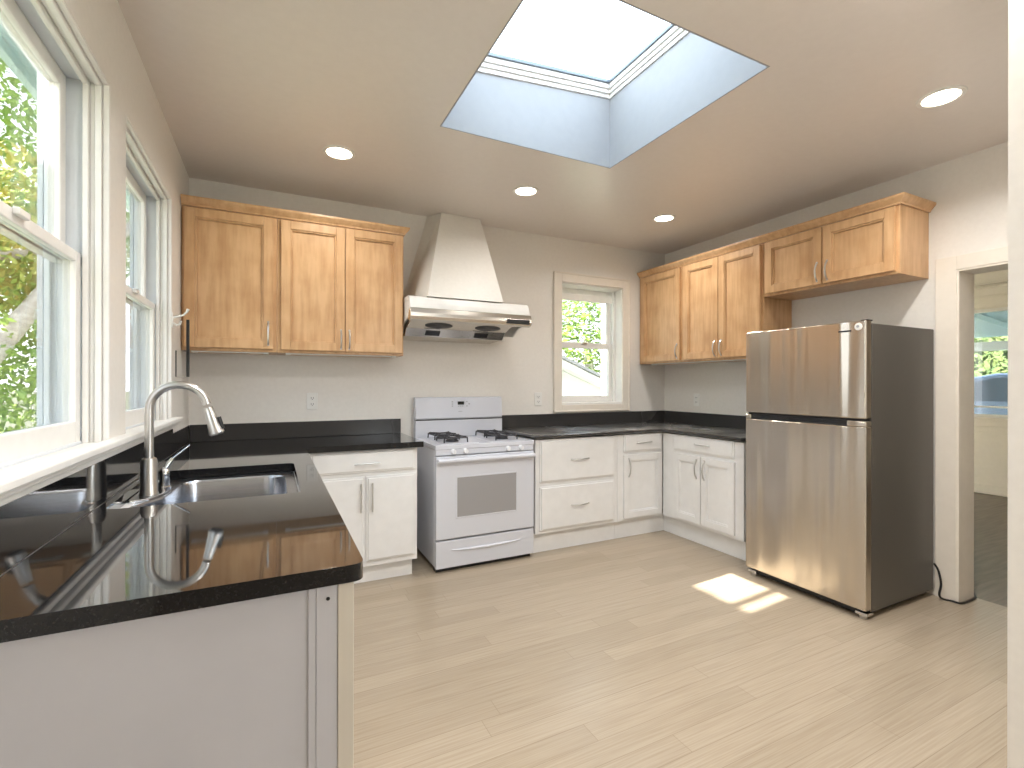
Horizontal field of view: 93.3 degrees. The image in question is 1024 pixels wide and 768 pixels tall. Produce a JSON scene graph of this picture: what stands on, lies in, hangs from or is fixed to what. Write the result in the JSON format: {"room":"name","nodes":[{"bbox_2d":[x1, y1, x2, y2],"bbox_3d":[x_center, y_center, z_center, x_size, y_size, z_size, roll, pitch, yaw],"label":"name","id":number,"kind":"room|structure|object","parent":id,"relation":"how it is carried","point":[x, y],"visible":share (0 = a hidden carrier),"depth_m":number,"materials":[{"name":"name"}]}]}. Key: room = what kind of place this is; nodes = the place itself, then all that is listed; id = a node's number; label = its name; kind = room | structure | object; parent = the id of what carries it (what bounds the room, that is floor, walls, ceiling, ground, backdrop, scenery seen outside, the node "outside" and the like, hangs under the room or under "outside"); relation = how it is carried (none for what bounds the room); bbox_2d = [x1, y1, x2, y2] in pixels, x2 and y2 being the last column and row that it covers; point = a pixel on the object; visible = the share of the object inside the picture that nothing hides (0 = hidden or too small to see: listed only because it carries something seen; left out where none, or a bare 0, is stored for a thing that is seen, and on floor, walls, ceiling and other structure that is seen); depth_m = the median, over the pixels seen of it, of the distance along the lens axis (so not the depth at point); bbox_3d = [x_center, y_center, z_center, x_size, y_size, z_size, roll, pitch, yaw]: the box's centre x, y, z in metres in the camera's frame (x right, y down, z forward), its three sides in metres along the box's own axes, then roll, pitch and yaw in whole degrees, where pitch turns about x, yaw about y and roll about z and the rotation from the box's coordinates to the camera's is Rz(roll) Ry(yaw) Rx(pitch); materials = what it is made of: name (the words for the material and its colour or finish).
{"room":"kitchen","nodes":[
{"label":"kitchen","id":0,"kind":"room"},
{"bbox_2d":[0,0,188,576],"bbox_3d":[-1.017,-0.082,0.755,0.165,2.746,5.850,0,0,-26],"label":"wall","id":1,"kind":"structure","parent":0,"point":[103,25],"depth_m":1.77,"materials":[{"name":"beige paint"}]},
{"bbox_2d":[0,0,109,468],"bbox_3d":[-1.244,-0.433,1.175,0.200,1.337,1.065,0,0,-26],"label":"window","id":2,"kind":"structure","parent":1,"relation":"in","point":[70,237],"depth_m":1.54,"materials":[{"name":"white paint"}]},
{"bbox_2d":[0,417,182,506],"bbox_3d":[-1.403,0.212,1.696,0.111,0.058,2.180,0,0,-26],"label":"window sill","id":3,"kind":"structure","parent":1,"relation":"attached to","point":[19,480],"depth_m":1.22,"materials":[{"name":"white paint"}]},
{"bbox_2d":[0,425,188,574],"bbox_3d":[-1.512,0.311,1.947,0.007,0.142,2.695,0,0,-26],"label":"backsplash","id":4,"kind":"structure","parent":1,"relation":"attached to","point":[28,522],"depth_m":1.27,"materials":[{"name":"black stone"}]},
{"bbox_2d":[125,115,171,432],"bbox_3d":[-1.740,-0.433,2.175,0.200,1.337,1.064,0,0,-26],"label":"window","id":5,"kind":"structure","parent":1,"relation":"in","point":[149,293],"depth_m":2.55,"materials":[{"name":"white paint"}]},
{"bbox_2d":[172,309,188,327],"bbox_3d":[-1.817,-0.362,2.641,0.099,0.104,0.029,0,0,3],"label":"coat hook","id":6,"kind":"object","parent":1,"relation":"attached to","point":[187,310],"visible":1,"depth_m":2.64,"materials":[{"name":"white paint"}]},
{"bbox_2d":[175,320,189,376],"bbox_3d":[-1.877,-0.202,2.751,0.066,0.329,0.020,0,0,-26],"label":"wall bracket","id":7,"kind":"object","parent":1,"relation":"attached to","point":[187,321],"visible":1,"depth_m":2.75,"materials":[{"name":"black plastic"}]},
{"bbox_2d":[189,178,664,508],"bbox_3d":[-0.251,-0.080,4.250,4.312,2.746,0.268,0,0,-26],"label":"wall","id":8,"kind":"structure","parent":0,"point":[240,388],"depth_m":3.87,"materials":[{"name":"beige paint"}]},
{"bbox_2d":[181,205,276,354],"bbox_3d":[-1.806,-0.633,3.121,0.514,0.878,0.368,0,0,-26],"label":"upper cabinet","id":9,"kind":"object","parent":8,"relation":"attached to","point":[229,259],"depth_m":2.99,"materials":[{"name":"brown wood"}]},
{"bbox_2d":[190,418,400,441],"bbox_3d":[-1.492,0.326,3.473,1.383,0.114,0.021,0,0,-26],"label":"backsplash","id":10,"kind":"structure","parent":8,"relation":"attached to","point":[267,430],"depth_m":3.44,"materials":[{"name":"black stone"}]},
{"bbox_2d":[307,393,317,408],"bbox_3d":[-1.448,0.124,3.501,0.074,0.120,0.010,0,0,-26],"label":"power outlet","id":11,"kind":"object","parent":8,"relation":"attached to","point":[312,398],"visible":1,"depth_m":3.50,"materials":[{"name":"white plastic"}]},
{"bbox_2d":[277,218,402,357],"bbox_3d":[-1.208,-0.637,3.418,0.818,0.868,0.368,0,0,-26],"label":"upper cabinet","id":12,"kind":"object","parent":8,"relation":"attached to","point":[340,289],"visible":0.99,"depth_m":3.26,"materials":[{"name":"brown wood"}]},
{"bbox_2d":[180,194,409,236],"bbox_3d":[-1.425,-1.097,3.319,1.372,0.052,0.353,0,0,-26],"label":"crown molding","id":13,"kind":"structure","parent":12,"relation":"on","point":[188,200],"depth_m":3.13,"materials":[{"name":"brown wood"}]},
{"bbox_2d":[286,353,395,357],"bbox_3d":[-1.171,-0.198,3.346,0.720,0.010,0.050,0,0,-26],"label":"light strip","id":14,"kind":"object","parent":12,"relation":"attached to","point":[286,353],"visible":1,"depth_m":3.32,"materials":[{"name":"white plastic"}]},
{"bbox_2d":[403,295,531,343],"bbox_3d":[-0.384,-0.482,3.763,0.955,0.280,0.517,0,0,-26],"label":"range hood","id":15,"kind":"object","parent":8,"relation":"attached to","point":[432,319],"visible":0.88,"depth_m":3.59,"materials":[{"name":"silver metal"}]},
{"bbox_2d":[425,323,452,328],"bbox_3d":[-0.535,-0.426,3.539,0.210,0.032,0.085,0,0,-26],"label":"fan grille","id":16,"kind":"object","parent":15,"relation":"attached to","point":[427,325],"depth_m":3.54,"materials":[{"name":"grey metal"}]},
{"bbox_2d":[403,213,502,302],"bbox_3d":[-0.456,-0.987,3.753,0.700,0.730,0.474,0,0,-26],"label":"hood chimney","id":17,"kind":"object","parent":15,"relation":"on","point":[452,260],"visible":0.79,"depth_m":3.70,"materials":[{"name":"beige paint"}]},
{"bbox_2d":[475,326,499,330],"bbox_3d":[-0.185,-0.426,3.712,0.210,0.032,0.085,0,0,-26],"label":"fan grille","id":18,"kind":"object","parent":15,"relation":"attached to","point":[477,328],"depth_m":3.70,"materials":[{"name":"grey metal"}]},
{"bbox_2d":[535,392,541,405],"bbox_3d":[0.237,0.136,4.357,0.074,0.120,0.010,0,0,-26],"label":"power outlet","id":19,"kind":"object","parent":8,"relation":"attached to","point":[538,395],"visible":1,"depth_m":4.36,"materials":[{"name":"white plastic"}]},
{"bbox_2d":[502,410,663,427],"bbox_3d":[0.734,0.330,4.596,1.875,0.114,0.020,0,0,-26],"label":"backsplash","id":20,"kind":"structure","parent":8,"relation":"attached to","point":[561,419],"depth_m":4.54,"materials":[{"name":"black stone"}]},
{"bbox_2d":[553,271,629,411],"bbox_3d":[0.721,-0.387,4.727,0.880,1.293,0.276,0,0,-26],"label":"window","id":21,"kind":"structure","parent":8,"relation":"in","point":[616,300],"depth_m":4.77,"materials":[{"name":"beige paint"}]},
{"bbox_2d":[562,293,611,303],"bbox_3d":[0.712,-0.838,4.723,0.645,0.065,0.024,0,0,-26],"label":"raised blind","id":22,"kind":"object","parent":21,"relation":"attached to","point":[565,296],"depth_m":4.72,"materials":[{"name":"beige fabric"}]},
{"bbox_2d":[117,0,1007,253],"bbox_3d":[0.975,-1.411,1.602,4.152,0.120,5.600,0,0,-26],"label":"ceiling","id":23,"kind":"structure","parent":0,"point":[249,93],"depth_m":2.37,"materials":[{"name":"paint"}]},
{"bbox_2d":[322,145,355,160],"bbox_3d":[-1.012,-1.353,2.827,0.184,0.008,0.184,0,0,-26],"label":"recessed light","id":24,"kind":"object","parent":23,"relation":"in","point":[337,152],"visible":1,"depth_m":2.82,"materials":[{"name":"white paint"}]},
{"bbox_2d":[513,185,538,196],"bbox_3d":[0.097,-1.351,3.382,0.184,0.008,0.184,0,0,-26],"label":"recessed light","id":25,"kind":"object","parent":23,"relation":"in","point":[526,190],"visible":1,"depth_m":3.37,"materials":[{"name":"white"}]},
{"bbox_2d":[440,0,769,167],"bbox_3d":[0.360,-1.622,2.297,1.197,0.538,1.176,0,0,-26],"label":"skylight","id":26,"kind":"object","parent":23,"relation":"attached to","point":[681,72],"depth_m":2.71,"materials":[{"name":"paint"}]},
{"bbox_2d":[652,214,675,221],"bbox_3d":[1.237,-1.349,3.931,0.184,0.008,0.184,0,0,-26],"label":"recessed light","id":27,"kind":"object","parent":23,"relation":"in","point":[664,217],"visible":1,"depth_m":3.93,"materials":[{"name":"white"}]},
{"bbox_2d":[916,85,967,108],"bbox_3d":[2.018,-1.348,2.272,0.184,0.008,0.184,0,0,-26],"label":"recessed light","id":28,"kind":"object","parent":23,"relation":"in","point":[943,96],"visible":1,"depth_m":2.27,"materials":[{"name":"white"}]},
{"bbox_2d":[601,303,605,395],"bbox_3d":[2.942,-0.101,7.098,3.938,2.800,0.100,0,0,-26],"label":"wall","id":29,"kind":"structure","parent":0,"point":[603,351],"depth_m":6.22,"materials":[{"name":"beige paint"}]},
{"bbox_2d":[354,492,1007,767],"bbox_3d":[2.484,1.327,2.938,8.450,0.060,6.950,0,0,-26],"label":"floor","id":30,"kind":"structure","parent":0,"point":[658,649],"depth_m":2.21,"materials":[{"name":"brown wood"}]},
{"bbox_2d":[0,474,353,767],"bbox_3d":[-1.093,0.856,1.847,0.630,0.870,2.127,0,0,-26],"label":"base cabinet","id":31,"kind":"object","parent":30,"relation":"on","point":[266,682],"visible":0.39,"depth_m":0.91,"materials":[{"name":"white paint"}]},
{"bbox_2d":[0,433,423,642],"bbox_3d":[-0.889,0.402,2.269,1.394,0.037,2.712,0,0,-26],"label":"countertop","id":32,"kind":"structure","parent":31,"relation":"on","point":[116,564],"depth_m":1.10,"materials":[{"name":"black stone"}]},
{"bbox_2d":[139,381,224,496],"bbox_3d":[-1.251,0.200,1.839,0.272,0.423,0.060,0,0,-26],"label":"faucet","id":33,"kind":"object","parent":32,"relation":"on","point":[149,463],"visible":1,"depth_m":1.79,"materials":[{"name":"silver metal"}]},
{"bbox_2d":[127,471,297,507],"bbox_3d":[-1.153,0.515,1.910,0.578,0.205,0.736,0,0,-26],"label":"sink","id":34,"kind":"object","parent":32,"relation":"in","point":[183,490],"visible":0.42,"depth_m":2.14,"materials":[{"name":"metal"}]},
{"bbox_2d":[158,445,190,490],"bbox_3d":[-1.341,0.328,1.913,0.042,0.167,0.109,0,0,25],"label":"handle","id":35,"kind":"object","parent":34,"relation":"on","point":[164,473],"visible":1,"depth_m":1.87,"materials":[{"name":"silver metal"}]},
{"bbox_2d":[309,447,416,583],"bbox_3d":[-1.101,0.857,3.326,0.766,0.870,0.630,0,0,-26],"label":"base cabinet","id":36,"kind":"object","parent":30,"relation":"on","point":[374,492],"visible":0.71,"depth_m":3.13,"materials":[{"name":"white paint"}]},
{"bbox_2d":[414,396,535,571],"bbox_3d":[-0.304,0.700,3.701,0.762,1.186,0.662,0,0,-26],"label":"gas stove","id":37,"kind":"object","parent":30,"relation":"on","point":[475,478],"visible":0.98,"depth_m":3.48,"materials":[{"name":"white metal"}]},
{"bbox_2d":[416,435,533,449],"bbox_3d":[-0.298,0.433,3.690,0.762,0.031,0.550,0,0,-26],"label":"cooktop","id":38,"kind":"object","parent":37,"relation":"in","point":[474,442],"depth_m":3.51,"materials":[{"name":"white metal"}]},
{"bbox_2d":[510,434,616,553],"bbox_3d":[0.389,0.859,4.075,0.805,0.870,0.646,0,0,-26],"label":"base cabinet","id":39,"kind":"object","parent":30,"relation":"on","point":[575,478],"visible":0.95,"depth_m":3.81,"materials":[{"name":"white paint"}]},
{"bbox_2d":[502,421,745,440],"bbox_3d":[1.055,0.400,3.971,1.895,0.025,1.423,0,0,-26],"label":"countertop","id":40,"kind":"structure","parent":39,"relation":"on","point":[736,434],"depth_m":4.06,"materials":[{"name":"black stone"}]},
{"bbox_2d":[612,432,663,538],"bbox_3d":[0.994,0.859,4.375,0.543,0.873,0.646,0,0,-26],"label":"base cabinet","id":41,"kind":"object","parent":30,"relation":"on","point":[639,455],"visible":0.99,"depth_m":4.11,"materials":[{"name":"white paint"}]},
{"bbox_2d":[663,432,745,560],"bbox_3d":[1.736,0.860,4.001,0.646,0.873,0.850,0,0,-26],"label":"base cabinet","id":42,"kind":"object","parent":30,"relation":"on","point":[704,478],"visible":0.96,"depth_m":3.79,"materials":[{"name":"white paint"}]},
{"bbox_2d":[746,319,933,618],"bbox_3d":[2.086,0.470,3.122,0.741,1.653,0.745,0,0,-26],"label":"refrigerator","id":43,"kind":"object","parent":30,"relation":"on","point":[839,421],"visible":1,"depth_m":2.84,"materials":[{"name":"silver metal"}]},
{"bbox_2d":[933,563,976,603],"bbox_3d":[2.709,1.191,2.904,0.308,0.213,0.111,0,0,-9],"label":"power cord","id":44,"kind":"object","parent":30,"relation":"on","point":[934,564],"visible":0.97,"depth_m":2.89,"materials":[{"name":"black plastic"}]},
{"bbox_2d":[664,141,1007,577],"bbox_3d":[2.905,-0.075,2.559,0.160,2.746,5.600,0,0,-26],"label":"wall","id":45,"kind":"structure","parent":0,"point":[969,192],"depth_m":3.14,"materials":[{"name":"beige paint"}]},
{"bbox_2d":[640,266,695,364],"bbox_3d":[1.544,-0.632,4.687,0.386,0.868,0.572,0,0,-26],"label":"upper cabinet","id":46,"kind":"object","parent":45,"relation":"attached to","point":[661,294],"visible":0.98,"depth_m":4.59,"materials":[{"name":"brown wood"}]},
{"bbox_2d":[694,394,699,405],"bbox_3d":[1.775,0.153,4.645,0.010,0.120,0.074,0,0,-26],"label":"power outlet","id":47,"kind":"object","parent":45,"relation":"attached to","point":[696,396],"visible":1,"depth_m":4.64,"materials":[{"name":"white plastic"}]},
{"bbox_2d":[664,410,746,428],"bbox_3d":[1.895,0.331,4.389,0.020,0.114,1.424,0,0,-26],"label":"backsplash","id":48,"kind":"structure","parent":45,"relation":"attached to","point":[719,420],"depth_m":4.51,"materials":[{"name":"black stone"}]},
{"bbox_2d":[683,243,791,362],"bbox_3d":[1.849,-0.632,4.070,0.386,0.868,0.801,0,0,-26],"label":"upper cabinet","id":49,"kind":"object","parent":45,"relation":"attached to","point":[724,300],"visible":0.88,"depth_m":3.93,"materials":[{"name":"brown wood"}]},
{"bbox_2d":[652,359,745,364],"bbox_3d":[1.647,-0.193,4.285,0.050,0.010,1.110,0,0,-26],"label":"light strip","id":50,"kind":"object","parent":49,"relation":"attached to","point":[738,359],"visible":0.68,"depth_m":4.23,"materials":[{"name":"white plastic"}]},
{"bbox_2d":[764,204,928,300],"bbox_3d":[2.224,-0.860,3.314,0.386,0.410,0.882,0,0,-26],"label":"upper cabinet","id":51,"kind":"object","parent":45,"relation":"attached to","point":[890,245],"visible":1,"depth_m":3.11,"materials":[{"name":"brown wood"}]},
{"bbox_2d":[637,192,935,277],"bbox_3d":[1.934,-1.091,3.918,0.371,0.052,2.297,0,0,-26],"label":"crown molding","id":52,"kind":"structure","parent":51,"relation":"on","point":[903,198],"depth_m":3.31,"materials":[{"name":"brown wood"}]},
{"bbox_2d":[927,578,934,594],"bbox_3d":[2.536,1.247,3.102,0.014,0.100,0.301,0,0,-26],"label":"baseboard","id":53,"kind":"structure","parent":45,"relation":"attached to","point":[932,591],"depth_m":2.97,"materials":[{"name":"beige paint"}]},
{"bbox_2d":[935,246,1007,601],"bbox_3d":[2.898,0.268,2.566,0.195,2.060,0.978,0,0,-26],"label":"trim","id":54,"kind":"structure","parent":45,"relation":"attached to","point":[954,275],"depth_m":2.90,"materials":[{"name":"beige paint"}]},
{"bbox_2d":[974,269,1007,487],"bbox_3d":[6.171,-0.052,4.848,0.150,2.710,6.800,0,0,-26],"label":"wall","id":55,"kind":"structure","parent":0,"point":[990,451],"depth_m":5.70,"materials":[{"name":"beige paint"}]},
{"bbox_2d":[974,280,1007,427],"bbox_3d":[5.669,-0.347,5.715,0.140,1.700,2.500,0,0,-26],"label":"window","id":56,"kind":"structure","parent":55,"relation":"in","point":[990,294],"depth_m":5.69,"materials":[{"name":"beige paint"}]},
{"bbox_2d":[974,483,1007,496],"bbox_3d":[6.088,1.253,4.808,0.030,0.100,6.800,0,0,-26],"label":"baseboard","id":57,"kind":"structure","parent":55,"relation":"attached to","point":[979,488],"depth_m":5.69,"materials":[{"name":"beige paint"}]},
{"bbox_2d":[974,431,1007,435],"bbox_3d":[6.094,0.586,4.810,0.020,0.035,6.800,0,0,-26],"label":"trim","id":58,"kind":"structure","parent":55,"relation":"attached to","point":[975,432],"depth_m":5.69,"materials":[{"name":"beige paint"}]},
{"bbox_2d":[1007,0,1023,767],"bbox_3d":[2.170,-0.027,1.584,2.022,2.646,0.145,0,0,-26],"label":"wall","id":59,"kind":"structure","parent":0,"point":[1015,590],"depth_m":1.19,"materials":[{"name":"beige paint"}]},
{"bbox_3d":[2.232,-0.077,-0.983,4.512,2.746,0.150,0,0,-26],"label":"wall","id":60,"kind":"structure","parent":0,"visible":0},
{"bbox_2d":[0,24,129,211],"bbox_3d":[-1.274,-1.314,0.766,0.220,0.190,6.100,0,0,-26],"label":"eaves","id":61,"kind":"object","parent":60,"relation":"attached to","point":[13,57],"depth_m":1.88,"materials":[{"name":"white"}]},
{"label":"outside","id":62,"kind":"structure","parent":0,"visible":0},
{"bbox_3d":[1.466,1.407,9.437,40.000,0.060,36.000,0,0,-26],"label":"ground","id":63,"kind":"structure","parent":62,"visible":0},
{"bbox_2d":[0,58,129,432],"bbox_3d":[-6.587,-1.807,6.398,5.287,6.428,3.781,0,0,22],"label":"tree","id":64,"kind":"object","parent":63,"relation":"on","point":[15,279],"visible":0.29,"depth_m":5.28,"materials":[{"name":"green plant"}]},
{"bbox_2d":[0,391,129,431],"bbox_3d":[-8.482,0.746,7.893,5.800,1.230,0.070,0,0,-26],"label":"fence","id":65,"kind":"object","parent":63,"relation":"on","point":[28,423],"visible":0.02,"depth_m":8.04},
{"bbox_2d":[562,300,600,373],"bbox_3d":[2.993,-1.476,18.018,4.487,5.743,3.358,0,0,-26],"label":"tree","id":66,"kind":"object","parent":63,"relation":"on","point":[587,358],"visible":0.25,"depth_m":17.56,"materials":[{"name":"green plant"}]},
{"bbox_2d":[562,355,600,395],"bbox_3d":[-0.738,0.219,11.636,6.000,2.310,4.600,0,0,-26],"label":"garage","id":67,"kind":"structure","parent":63,"relation":"on","point":[577,379],"depth_m":10.42,"materials":[{"name":"white"}]},
{"bbox_3d":[11.724,1.378,7.825,11.050,0.030,12.000,0,0,-26],"label":"driveway","id":68,"kind":"object","parent":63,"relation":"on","visible":0},
{"bbox_2d":[974,373,1007,414],"bbox_3d":[9.560,0.587,7.926,1.740,1.544,4.944,0,0,-26],"label":"parked car","id":69,"kind":"object","parent":68,"relation":"on","point":[992,389],"visible":0.06,"depth_m":8.43,"materials":[{"name":"blue paint"}]},
{"bbox_2d":[974,311,1007,351],"bbox_3d":[7.228,0.090,6.712,3.300,2.530,8.000,0,0,-26],"label":"patio cover","id":70,"kind":"object","parent":68,"relation":"on","point":[990,324],"visible":0.05,"depth_m":7.77,"materials":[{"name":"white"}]},
{"bbox_2d":[974,336,1007,376],"bbox_3d":[13.711,-0.227,9.797,1.343,3.188,12.229,0,0,-26],"label":"hedge","id":71,"kind":"object","parent":68,"relation":"on","point":[985,362],"visible":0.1,"depth_m":12.34,"materials":[{"name":"green plant"}]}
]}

